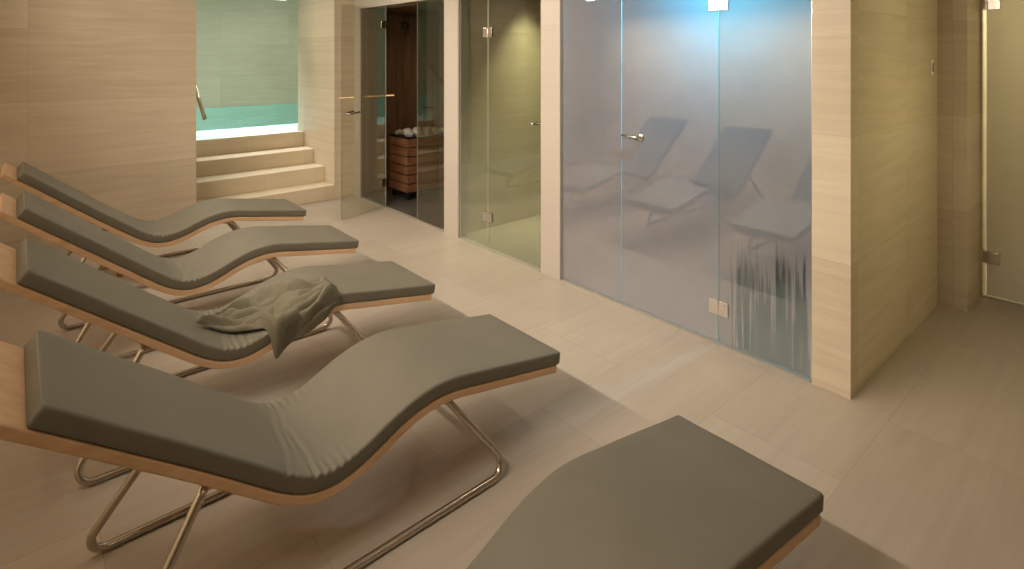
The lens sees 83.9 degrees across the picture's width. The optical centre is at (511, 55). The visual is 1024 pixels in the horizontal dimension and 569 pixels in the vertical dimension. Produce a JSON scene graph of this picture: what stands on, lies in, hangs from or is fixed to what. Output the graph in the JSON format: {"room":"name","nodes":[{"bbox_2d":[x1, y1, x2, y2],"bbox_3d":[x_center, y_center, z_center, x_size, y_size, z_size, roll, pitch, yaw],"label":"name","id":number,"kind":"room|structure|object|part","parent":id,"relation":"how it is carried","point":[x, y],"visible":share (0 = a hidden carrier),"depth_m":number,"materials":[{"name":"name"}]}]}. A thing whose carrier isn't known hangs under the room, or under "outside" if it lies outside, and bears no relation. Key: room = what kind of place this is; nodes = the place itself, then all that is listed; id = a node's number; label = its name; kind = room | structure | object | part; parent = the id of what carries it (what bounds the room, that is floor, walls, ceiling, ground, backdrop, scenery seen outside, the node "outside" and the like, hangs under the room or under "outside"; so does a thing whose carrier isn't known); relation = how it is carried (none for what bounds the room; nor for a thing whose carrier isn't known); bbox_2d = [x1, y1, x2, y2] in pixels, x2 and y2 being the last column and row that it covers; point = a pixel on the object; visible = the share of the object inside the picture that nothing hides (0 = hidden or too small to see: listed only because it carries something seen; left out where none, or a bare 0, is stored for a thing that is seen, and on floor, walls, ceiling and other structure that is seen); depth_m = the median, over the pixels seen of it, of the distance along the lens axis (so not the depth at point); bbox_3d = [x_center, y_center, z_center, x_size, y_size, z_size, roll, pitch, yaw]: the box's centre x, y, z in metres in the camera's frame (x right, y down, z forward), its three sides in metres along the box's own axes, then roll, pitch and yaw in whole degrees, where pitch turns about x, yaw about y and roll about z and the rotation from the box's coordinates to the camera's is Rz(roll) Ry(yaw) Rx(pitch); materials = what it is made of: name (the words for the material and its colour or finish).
{"room":"spa","nodes":[
{"label":"spa","id":0,"kind":"room"},
{"bbox_2d":[0,0,195,248],"bbox_3d":[-4.920,0.600,5.647,2.946,3.300,1.220,0,0,-41],"label":"wall","id":1,"kind":"structure","parent":0,"point":[98,97],"depth_m":5.60,"materials":[{"name":"stone"}]},
{"bbox_2d":[196,85,206,119],"bbox_3d":[-3.912,0.378,6.843,0.144,0.677,1.342,0,0,-41],"label":"handrail","id":2,"kind":"object","parent":1,"relation":"attached to","point":[198,99],"visible":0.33,"depth_m":6.50,"materials":[{"name":"metal"}]},
{"bbox_2d":[196,0,297,108],"bbox_3d":[-7.052,0.350,10.979,7.000,3.800,0.120,0,0,-41],"label":"wall","id":3,"kind":"structure","parent":0,"point":[247,50],"depth_m":12.13,"materials":[{"name":"tile"}]},
{"bbox_2d":[196,103,297,139],"bbox_3d":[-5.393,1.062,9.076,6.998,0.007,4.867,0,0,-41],"label":"pool water","id":4,"kind":"object","parent":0,"point":[297,103],"visible":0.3,"depth_m":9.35,"materials":[{"name":"teal liquid"}]},
{"bbox_2d":[298,0,353,203],"bbox_3d":[-2.537,0.600,7.725,0.270,3.300,1.220,0,0,-41],"label":"wall","id":5,"kind":"structure","parent":0,"point":[319,21],"depth_m":7.34,"materials":[{"name":"stone"}]},
{"bbox_2d":[368,12,443,192],"bbox_3d":[-1.268,0.610,8.000,1.756,2.380,0.026,0,0,-41],"label":"wall","id":6,"kind":"structure","parent":0,"point":[401,47],"depth_m":7.76,"materials":[{"name":"brown wood"}]},
{"bbox_2d":[368,94,393,96],"bbox_3d":[-1.744,0.528,7.562,0.410,0.025,0.012,0,0,-41],"label":"light strip","id":7,"kind":"object","parent":6,"relation":"attached to","point":[388,94],"visible":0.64,"depth_m":7.55,"materials":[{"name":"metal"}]},
{"bbox_2d":[401,22,407,32],"bbox_3d":[-1.437,-0.388,7.765,0.100,0.155,0.106,0,0,-41],"label":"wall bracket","id":8,"kind":"object","parent":6,"relation":"attached to","point":[404,25],"visible":1,"depth_m":7.77,"materials":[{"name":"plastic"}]},
{"bbox_3d":[-1.466,-0.420,7.798,0.100,0.090,0.018,0,0,-41],"label":"plate","id":9,"kind":"part","parent":8,"relation":"part of","materials":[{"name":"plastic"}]},
{"bbox_2d":[368,0,443,15],"bbox_3d":[-0.583,-0.598,7.227,1.780,0.025,2.100,0,0,-41],"label":"ceiling","id":10,"kind":"structure","parent":0,"point":[436,7],"depth_m":7.09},
{"bbox_2d":[354,0,560,279],"bbox_3d":[-0.148,0.375,5.283,0.120,2.850,5.602,0,0,-41],"label":"wall","id":11,"kind":"structure","parent":0,"point":[550,9],"depth_m":5.67,"materials":[{"name":"beige paint"}]},
{"bbox_2d":[361,9,362,197],"bbox_3d":[-1.913,0.600,7.255,0.022,2.400,0.008,0,0,-41],"label":"trim","id":12,"kind":"structure","parent":11,"relation":"attached to","point":[361,9],"depth_m":7.25,"materials":[{"name":"silver metal"}]},
{"bbox_2d":[341,4,385,219],"bbox_3d":[-1.679,0.609,6.513,0.118,2.358,0.673,0,0,33],"label":"door","id":13,"kind":"structure","parent":11,"relation":"in","point":[382,23],"depth_m":6.72,"materials":[{"name":"clear glass"}]},
{"bbox_2d":[340,96,353,98],"bbox_3d":[-2.111,0.532,7.282,0.190,0.028,0.012,0,0,-41],"label":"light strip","id":14,"kind":"object","parent":13,"relation":"attached to","point":[347,97],"visible":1,"depth_m":7.29,"materials":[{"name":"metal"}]},
{"bbox_3d":[-1.786,0.632,6.347,0.118,0.033,0.155,0,0,33],"label":"handle","id":15,"kind":"part","parent":13,"relation":"part of","materials":[{"name":"metal"}]},
{"bbox_2d":[364,6,385,205],"bbox_3d":[-1.705,0.598,7.021,0.008,2.380,0.614,0,0,-41],"label":"door frame","id":16,"kind":"structure","parent":11,"relation":"in","point":[384,6],"depth_m":6.79,"materials":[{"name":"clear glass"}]},
{"bbox_2d":[361,197,416,219],"bbox_3d":[-1.479,1.797,6.750,0.047,0.006,1.280,0,0,-41],"label":"trim","id":17,"kind":"structure","parent":11,"relation":"attached to","point":[366,199],"depth_m":6.66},
{"bbox_2d":[417,0,443,229],"bbox_3d":[-0.859,0.598,6.051,0.008,2.380,0.550,0,0,-41],"label":"door frame","id":18,"kind":"structure","parent":11,"relation":"in","point":[429,0],"depth_m":6.26,"materials":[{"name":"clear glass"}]},
{"bbox_2d":[459,0,459,236],"bbox_3d":[-0.514,0.600,5.650,0.022,2.400,0.008,0,0,-41],"label":"trim","id":19,"kind":"structure","parent":11,"relation":"attached to","point":[459,0],"depth_m":5.64,"materials":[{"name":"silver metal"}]},
{"bbox_2d":[460,0,487,247],"bbox_3d":[-0.366,0.598,5.485,0.008,2.380,0.430,0,0,-41],"label":"door frame","id":20,"kind":"structure","parent":11,"relation":"in","point":[460,0],"depth_m":5.64,"materials":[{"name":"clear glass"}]},
{"bbox_2d":[459,237,540,271],"bbox_3d":[-0.132,1.797,5.205,0.047,0.006,1.160,0,0,-41],"label":"trim","id":21,"kind":"structure","parent":11,"relation":"attached to","point":[461,238],"depth_m":5.15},
{"bbox_2d":[483,0,540,268],"bbox_3d":[-0.005,0.598,5.071,0.088,2.380,0.790,0,0,-41],"label":"door","id":22,"kind":"structure","parent":11,"relation":"in","point":[487,32],"depth_m":5.32,"materials":[{"name":"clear glass"}]},
{"bbox_2d":[561,0,563,278],"bbox_3d":[0.406,0.600,4.595,0.022,2.400,0.008,0,0,-41],"label":"trim","id":23,"kind":"structure","parent":11,"relation":"attached to","point":[561,0],"depth_m":4.59,"materials":[{"name":"silver metal"}]},
{"bbox_2d":[563,0,621,301],"bbox_3d":[0.605,0.598,4.371,0.008,2.380,0.586,0,0,-41],"label":"glass panel","id":24,"kind":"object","parent":11,"relation":"in","point":[592,29],"depth_m":4.35,"materials":[{"name":"clear glass"}]},
{"bbox_2d":[621,0,727,340],"bbox_3d":[1.072,0.598,3.836,0.129,2.380,0.820,0,0,-41],"label":"door","id":25,"kind":"structure","parent":11,"relation":"in","point":[670,134],"depth_m":3.83,"materials":[{"name":"clear glass"}]},
{"bbox_3d":[0.878,0.570,4.059,0.129,0.051,0.156,0,0,-41],"label":"handle","id":26,"kind":"part","parent":25,"relation":"part of","materials":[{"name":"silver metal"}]},
{"bbox_2d":[561,279,810,382],"bbox_3d":[1.031,1.797,3.871,0.047,0.006,1.900,0,0,-41],"label":"trim","id":27,"kind":"structure","parent":11,"relation":"attached to","point":[694,333],"depth_m":3.67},
{"bbox_2d":[719,0,810,377],"bbox_3d":[1.482,0.598,3.366,0.008,2.380,0.550,0,0,-41],"label":"glass panel","id":28,"kind":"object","parent":11,"relation":"in","point":[765,45],"depth_m":3.34,"materials":[{"name":"clear glass"}]},
{"bbox_2d":[811,0,811,381],"bbox_3d":[1.664,0.600,3.152,0.022,2.400,0.008,0,0,-41],"label":"trim","id":29,"kind":"structure","parent":11,"relation":"attached to","point":[811,0],"depth_m":3.15,"materials":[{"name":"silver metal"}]},
{"bbox_2d":[468,0,540,232],"bbox_3d":[0.147,0.375,6.390,1.780,2.850,0.120,0,0,-41],"label":"wall shower partition","id":30,"kind":"structure","parent":0,"point":[515,43],"depth_m":6.11,"materials":[{"name":"glass"}]},
{"bbox_2d":[0,189,1023,568],"bbox_3d":[0.195,1.855,3.010,6.950,0.130,9.480,0,0,-41],"label":"floor","id":31,"kind":"structure","parent":0,"point":[922,467],"depth_m":2.75,"materials":[{"name":"tile"}]},
{"bbox_2d":[1,162,305,288],"bbox_3d":[-2.896,1.307,4.830,2.131,0.986,0.702,0,0,-41],"label":"sun lounger","id":32,"kind":"object","parent":31,"relation":"on","point":[191,220],"visible":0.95,"depth_m":4.64,"materials":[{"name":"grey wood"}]},
{"bbox_3d":[-3.108,1.557,4.992,1.397,0.486,0.179,0,0,-41],"label":"tube leg","id":33,"kind":"part","parent":32,"relation":"part of","materials":[{"name":"metal"}]},
{"bbox_3d":[-2.773,1.557,4.609,1.400,0.486,0.206,0,0,-41],"label":"tube leg","id":34,"kind":"part","parent":32,"relation":"part of","materials":[{"name":"metal"}]},
{"bbox_3d":[-2.873,1.159,4.868,2.046,0.680,0.555,0,0,-41],"label":"mattress","id":35,"kind":"part","parent":32,"relation":"part of","materials":[{"name":"grey fabric"}]},
{"bbox_2d":[0,191,358,358],"bbox_3d":[-2.160,1.319,3.960,2.105,0.962,0.702,0,0,-41],"label":"sun lounger","id":36,"kind":"object","parent":31,"relation":"on","point":[209,265],"visible":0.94,"depth_m":3.77,"materials":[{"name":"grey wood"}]},
{"bbox_3d":[-2.381,1.558,4.113,1.397,0.483,0.179,0,0,-41],"label":"tube leg","id":37,"kind":"part","parent":36,"relation":"part of","materials":[{"name":"metal"}]},
{"bbox_3d":[-2.047,1.558,3.730,1.400,0.483,0.206,0,0,-41],"label":"tube leg","id":38,"kind":"part","parent":36,"relation":"part of","materials":[{"name":"metal"}]},
{"bbox_3d":[-2.136,1.177,3.998,2.020,0.668,0.555,0,0,-41],"label":"mattress","id":39,"kind":"part","parent":36,"relation":"part of","materials":[{"name":"grey fabric"}]},
{"bbox_2d":[0,238,434,485],"bbox_3d":[-1.441,1.332,3.114,2.083,0.936,0.702,0,0,-41],"label":"sun lounger","id":40,"kind":"object","parent":31,"relation":"on","point":[37,272],"visible":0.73,"depth_m":2.73,"materials":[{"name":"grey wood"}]},
{"bbox_3d":[-1.670,1.560,3.260,1.397,0.480,0.179,0,0,-41],"label":"tube leg","id":41,"kind":"part","parent":40,"relation":"part of","materials":[{"name":"metal"}]},
{"bbox_3d":[-1.336,1.560,2.877,1.399,0.480,0.206,0,0,-41],"label":"tube leg","id":42,"kind":"part","parent":40,"relation":"part of","materials":[{"name":"metal"}]},
{"bbox_3d":[-1.417,1.189,3.152,1.997,0.643,0.555,0,0,-41],"label":"mattress","id":43,"kind":"part","parent":40,"relation":"part of","materials":[{"name":"grey fabric"}]},
{"bbox_2d":[196,277,339,358],"bbox_3d":[-1.307,1.399,3.074,0.648,0.310,0.416,0,0,-44],"label":"towel","id":44,"kind":"object","parent":40,"relation":"on","point":[290,309],"visible":1,"depth_m":3.04,"materials":[{"name":"beige fabric"}]},
{"bbox_2d":[196,131,333,204],"bbox_3d":[-3.175,1.423,7.070,1.552,0.754,1.069,0,0,-41],"label":"stone steps","id":45,"kind":"structure","parent":31,"relation":"on","point":[272,165],"depth_m":7.09,"materials":[{"name":"stone"}]},
{"bbox_2d":[0,314,559,568],"bbox_3d":[-0.725,1.347,2.285,2.098,0.905,0.702,0,0,-41],"label":"sun lounger","id":46,"kind":"object","parent":31,"relation":"on","point":[59,394],"visible":1,"depth_m":2.04,"materials":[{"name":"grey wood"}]},
{"bbox_3d":[-0.948,1.569,2.437,1.394,0.462,0.179,0,0,-41],"label":"tube leg","id":47,"kind":"part","parent":46,"relation":"part of","materials":[{"name":"metal"}]},
{"bbox_3d":[-0.691,1.220,2.333,1.982,0.607,0.555,0,0,-41],"label":"mattress","id":48,"kind":"part","parent":46,"relation":"part of","materials":[{"name":"grey fabric"}]},
{"bbox_3d":[-0.614,1.569,2.054,1.397,0.462,0.206,0,0,-41],"label":"tube leg","id":49,"kind":"part","parent":46,"relation":"part of","materials":[{"name":"metal"}]},
{"bbox_2d":[389,133,443,199],"bbox_3d":[-1.180,1.397,7.409,0.680,0.785,0.440,0,0,-41],"label":"heater","id":50,"kind":"object","parent":31,"relation":"on","point":[403,149],"visible":0.78,"depth_m":7.20,"materials":[{"name":"reddish-brown wood slats"},{"name":"sauna stones"},{"name":"dark metal"}]},
{"bbox_2d":[395,129,402,134],"bbox_3d":[-1.455,0.982,7.359,0.115,0.074,0.100,0,0,-18],"label":"stone","id":51,"kind":"object","parent":50,"relation":"on","point":[398,132],"visible":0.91,"depth_m":7.33,"materials":[{"name":"grey stone"}]},
{"bbox_3d":[-1.287,1.417,7.083,0.036,0.745,0.036,0,0,-41],"label":"corner post","id":52,"kind":"part","parent":50,"relation":"part of","materials":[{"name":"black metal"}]},
{"bbox_2d":[404,130,413,136],"bbox_3d":[-1.292,0.975,7.156,0.117,0.087,0.118,0,0,-41],"label":"stone","id":53,"kind":"object","parent":50,"relation":"on","point":[408,133],"visible":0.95,"depth_m":7.12,"materials":[{"name":"grey stone"}]},
{"bbox_2d":[389,133,443,138],"bbox_3d":[-1.180,1.022,7.409,0.680,0.035,0.440,0,0,-41],"label":"tray","id":54,"kind":"object","parent":50,"relation":"on","point":[441,135],"depth_m":7.24,"materials":[{"name":"black metal"}]},
{"bbox_2d":[413,130,422,135],"bbox_3d":[-1.191,0.977,7.221,0.132,0.085,0.124,0,0,42],"label":"stone","id":55,"kind":"object","parent":50,"relation":"on","point":[420,133],"visible":0.88,"depth_m":7.18,"materials":[{"name":"grey stone"}]},
{"bbox_2d":[422,129,430,134],"bbox_3d":[-1.099,0.978,7.321,0.118,0.082,0.116,0,0,34],"label":"stone","id":56,"kind":"object","parent":50,"relation":"on","point":[426,131],"visible":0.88,"depth_m":7.28,"materials":[{"name":"grey stone"}]},
{"bbox_2d":[431,128,439,133],"bbox_3d":[-0.993,0.975,7.399,0.110,0.089,0.104,0,0,-38],"label":"stone","id":57,"kind":"object","parent":50,"relation":"on","point":[434,130],"visible":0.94,"depth_m":7.36,"materials":[{"name":"grey stone"}]},
{"bbox_2d":[466,415,823,568],"bbox_3d":[0.074,1.355,1.394,2.080,0.890,0.702,0,0,-41],"label":"sun lounger","id":58,"kind":"object","parent":31,"relation":"on","point":[672,493],"visible":1,"depth_m":1.70,"materials":[{"name":"grey leather"}]},
{"bbox_2d":[812,0,857,397],"bbox_3d":[1.755,0.375,3.100,0.120,2.850,0.190,0,0,-41],"label":"wall pier","id":59,"kind":"object","parent":31,"relation":"on","point":[829,17],"visible":1,"depth_m":3.06,"materials":[{"name":"wood"}]},
{"bbox_2d":[858,0,936,389],"bbox_3d":[2.430,0.375,3.650,1.620,2.850,0.132,0,0,-41],"label":"wall","id":60,"kind":"structure","parent":0,"point":[897,39],"depth_m":3.48,"materials":[{"name":"stone"}]},
{"bbox_2d":[848,0,850,399],"bbox_3d":[1.772,0.380,2.990,0.010,2.840,0.010,0,0,-41],"label":"trim","id":61,"kind":"structure","parent":60,"relation":"attached to","point":[849,1],"depth_m":2.99,"materials":[{"name":"stone"}]},
{"bbox_2d":[930,60,933,74],"bbox_3d":[2.960,0.080,4.015,0.060,0.110,0.014,0,0,-41],"label":"wall switch","id":62,"kind":"object","parent":60,"relation":"attached to","point":[931,61],"visible":1,"depth_m":4.00,"materials":[{"name":"white plastic"}]},
{"bbox_2d":[937,0,979,311],"bbox_3d":[3.252,0.375,4.252,0.410,2.850,0.305,0,0,-41],"label":"wall","id":63,"kind":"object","parent":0,"point":[958,21],"visible":0.67,"depth_m":4.08,"materials":[{"name":"wood"}]},
{"bbox_2d":[980,0,985,296],"bbox_3d":[4.606,0.375,3.101,0.120,2.850,3.820,0,0,-41],"label":"wall","id":64,"kind":"structure","parent":0,"point":[982,12],"depth_m":4.27,"materials":[{"name":"wood"}]},
{"bbox_2d":[983,0,1023,303],"bbox_3d":[3.859,0.598,3.902,0.035,2.375,0.990,0,0,-41],"label":"door","id":65,"kind":"structure","parent":64,"relation":"in","point":[1004,255],"depth_m":4.18,"materials":[{"name":"clear glass"}]},
{"bbox_2d":[983,294,1023,306],"bbox_3d":[3.861,1.796,3.904,0.048,0.008,0.990,0,0,-41],"label":"trim","id":66,"kind":"structure","parent":64,"relation":"attached to","point":[984,295],"depth_m":4.18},
{"bbox_2d":[986,10,986,250],"bbox_3d":[4.815,0.375,4.596,0.100,2.850,2.600,0,0,-41],"label":"door","id":67,"kind":"structure","parent":0,"point":[986,10],"depth_m":5.14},
{"bbox_3d":[-5.403,2.325,9.087,7.000,0.150,4.900,0,0,-41],"label":"floor","id":68,"kind":"structure","parent":0,"visible":0},
{"bbox_2d":[196,123,297,139],"bbox_3d":[-4.401,1.690,7.938,6.980,1.100,1.549,0,0,-41],"label":"trim ledge","id":69,"kind":"object","parent":68,"relation":"on","point":[242,132],"visible":0.11,"depth_m":8.61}
]}

